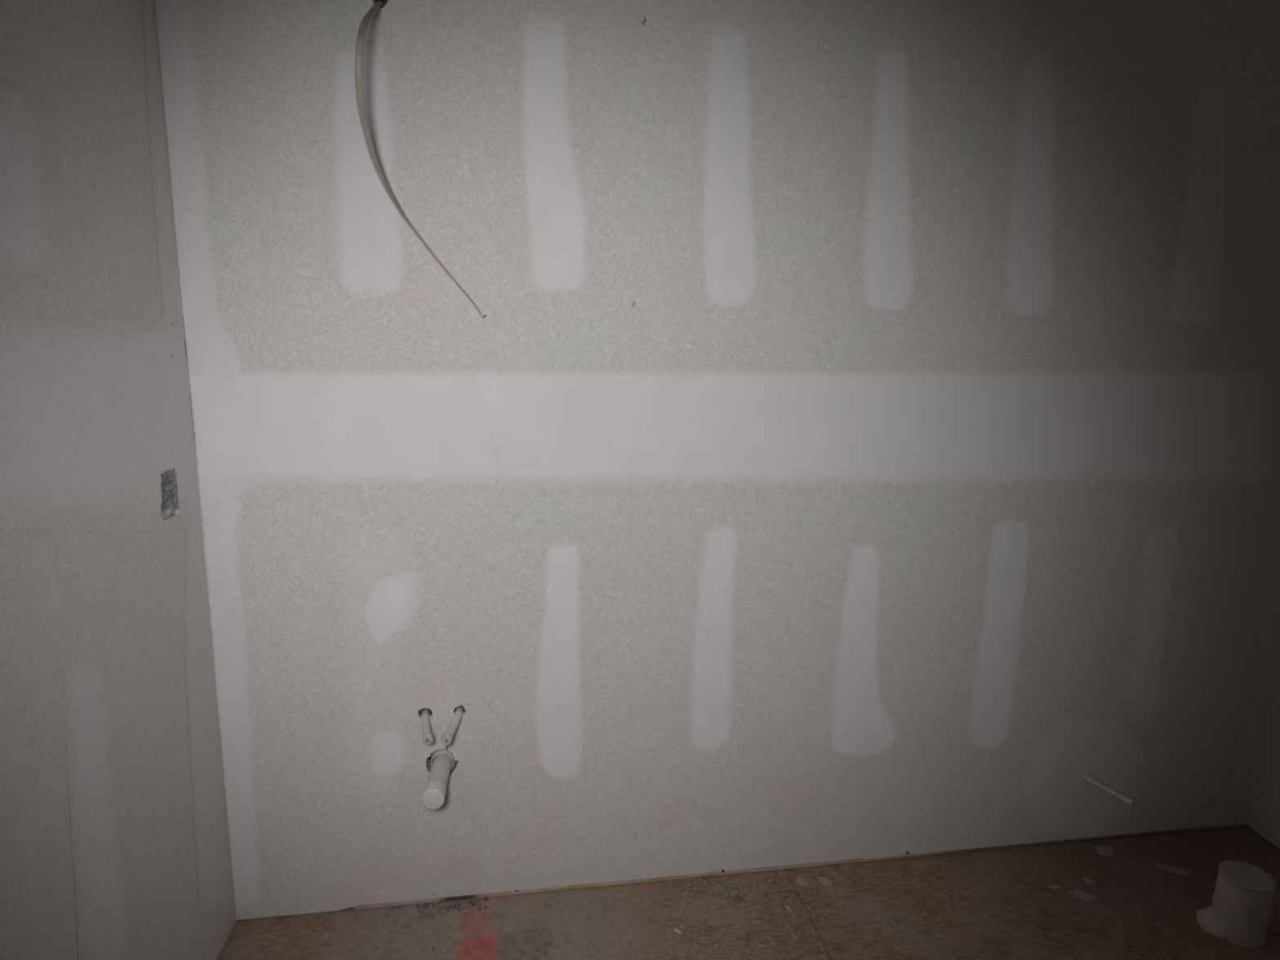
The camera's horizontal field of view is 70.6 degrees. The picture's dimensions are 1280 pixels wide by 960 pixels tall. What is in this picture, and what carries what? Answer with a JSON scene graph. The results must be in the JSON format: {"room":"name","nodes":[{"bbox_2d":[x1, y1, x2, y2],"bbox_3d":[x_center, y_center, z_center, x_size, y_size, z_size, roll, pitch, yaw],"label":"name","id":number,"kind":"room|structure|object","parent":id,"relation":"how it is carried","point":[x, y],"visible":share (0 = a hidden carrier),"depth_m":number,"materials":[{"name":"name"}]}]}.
{"room":"unfinished bathroom","nodes":[
{"label":"unfinished bathroom","id":0,"kind":"room"},
{"bbox_2d":[0,0,236,959],"bbox_3d":[-0.900,0.193,0.646,0.115,2.440,2.850,0,13,-5],"label":"wall","id":1,"kind":"structure","parent":0,"point":[115,843],"depth_m":1.53,"materials":[{"name":"paint"}]},
{"bbox_2d":[160,467,178,519],"bbox_3d":[-0.976,0.029,1.812,0.061,0.106,0.086,0,13,-5],"label":"outlet box","id":2,"kind":"object","parent":1,"relation":"attached to","point":[169,505],"visible":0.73,"depth_m":1.83,"materials":[{"name":"metal"}]},
{"bbox_2d":[155,0,1279,919],"bbox_3d":[0.433,-0.143,2.236,3.042,2.440,0.115,-1,13,-10],"label":"wall","id":3,"kind":"structure","parent":0,"point":[856,435],"depth_m":2.15,"materials":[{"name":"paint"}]},
{"bbox_2d":[355,0,486,318],"bbox_3d":[-0.426,-0.644,1.797,0.231,0.642,0.268,-1,13,-10],"label":"electrical cable","id":4,"kind":"object","parent":3,"relation":"attached to","point":[371,13],"visible":1,"depth_m":1.72,"materials":[{"name":"white plastic"}]},
{"bbox_2d":[418,707,433,744],"bbox_3d":[-0.510,0.571,2.153,0.032,0.043,0.167,-2,14,-16],"label":"supply pipe","id":5,"kind":"object","parent":3,"relation":"attached to","point":[428,739],"visible":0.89,"depth_m":2.12,"materials":[{"name":"plastic"}]},
{"bbox_2d":[421,749,457,809],"bbox_3d":[-0.479,0.709,2.183,0.087,0.072,0.245,-1,13,-10],"label":"drain pipe","id":6,"kind":"object","parent":3,"relation":"attached to","point":[443,764],"visible":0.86,"depth_m":2.12,"materials":[{"name":"white plastic"}]},
{"bbox_2d":[440,705,465,745],"bbox_3d":[-0.440,0.572,2.165,0.038,0.048,0.170,1,13,0],"label":"supply pipe","id":7,"kind":"object","parent":3,"relation":"attached to","point":[447,737],"visible":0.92,"depth_m":2.13,"materials":[{"name":"plastic"}]},
{"bbox_2d":[353,822,1244,909],"bbox_3d":[0.545,1.049,2.484,2.562,0.009,0.012,-1,13,-10],"label":"trim","id":8,"kind":"structure","parent":3,"relation":"attached to","point":[855,860],"depth_m":2.44,"materials":[{"name":"brown wood"}]},
{"bbox_2d":[1080,773,1134,806],"bbox_3d":[1.282,0.851,2.513,0.039,0.040,0.205,-5,15,-27],"label":"supply pipe","id":9,"kind":"object","parent":3,"relation":"attached to","point":[1084,776],"visible":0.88,"depth_m":2.48,"materials":[{"name":"plastic"}]},
{"bbox_2d":[217,824,1279,959],"bbox_3d":[0.542,1.378,1.174,3.242,0.042,2.850,-1,13,-10],"label":"floor","id":10,"kind":"structure","parent":0,"point":[1135,897],"depth_m":2.27,"materials":[{"name":"wood"}]},
{"bbox_2d":[346,906,464,959],"bbox_3d":[-0.616,1.099,2.158,0.324,0.005,0.269,3,13,5],"label":"crumbs","id":11,"kind":"object","parent":10,"relation":"on","point":[420,909],"visible":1,"depth_m":2.21,"materials":[{"name":"grey"}]},
{"bbox_2d":[390,897,489,914],"bbox_3d":[-0.502,1.074,2.278,0.247,0.006,0.061,1,13,-3],"label":"crumbs","id":12,"kind":"object","parent":10,"relation":"on","point":[473,904],"visible":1,"depth_m":2.28,"materials":[{"name":"grey"}]},
{"bbox_2d":[716,887,752,911],"bbox_3d":[0.245,1.081,2.331,0.094,0.004,0.090,2,13,4],"label":"crumbs","id":13,"kind":"object","parent":10,"relation":"on","point":[717,893],"visible":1,"depth_m":2.33,"materials":[{"name":"grey"}]},
{"bbox_2d":[549,874,924,959],"bbox_3d":[0.258,1.099,2.255,0.978,0.002,0.356,1,13,-3],"label":"wood shavings","id":14,"kind":"object","parent":10,"relation":"on","point":[717,885],"visible":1,"depth_m":2.24},
{"bbox_2d":[1196,860,1275,947],"bbox_3d":[1.483,1.065,2.253,0.150,0.189,0.132,-1,13,-10],"label":"drain pipe","id":15,"kind":"object","parent":10,"relation":"on","point":[1238,913],"visible":0.98,"depth_m":2.21,"materials":[{"name":"plastic"}]},
{"bbox_2d":[1244,656,1279,848],"bbox_3d":[2.083,0.155,1.116,0.013,2.436,2.750,-1,13,-10],"label":"wall","id":16,"kind":"structure","parent":0,"point":[1264,814],"depth_m":2.62,"materials":[{"name":"paint"}]}
]}

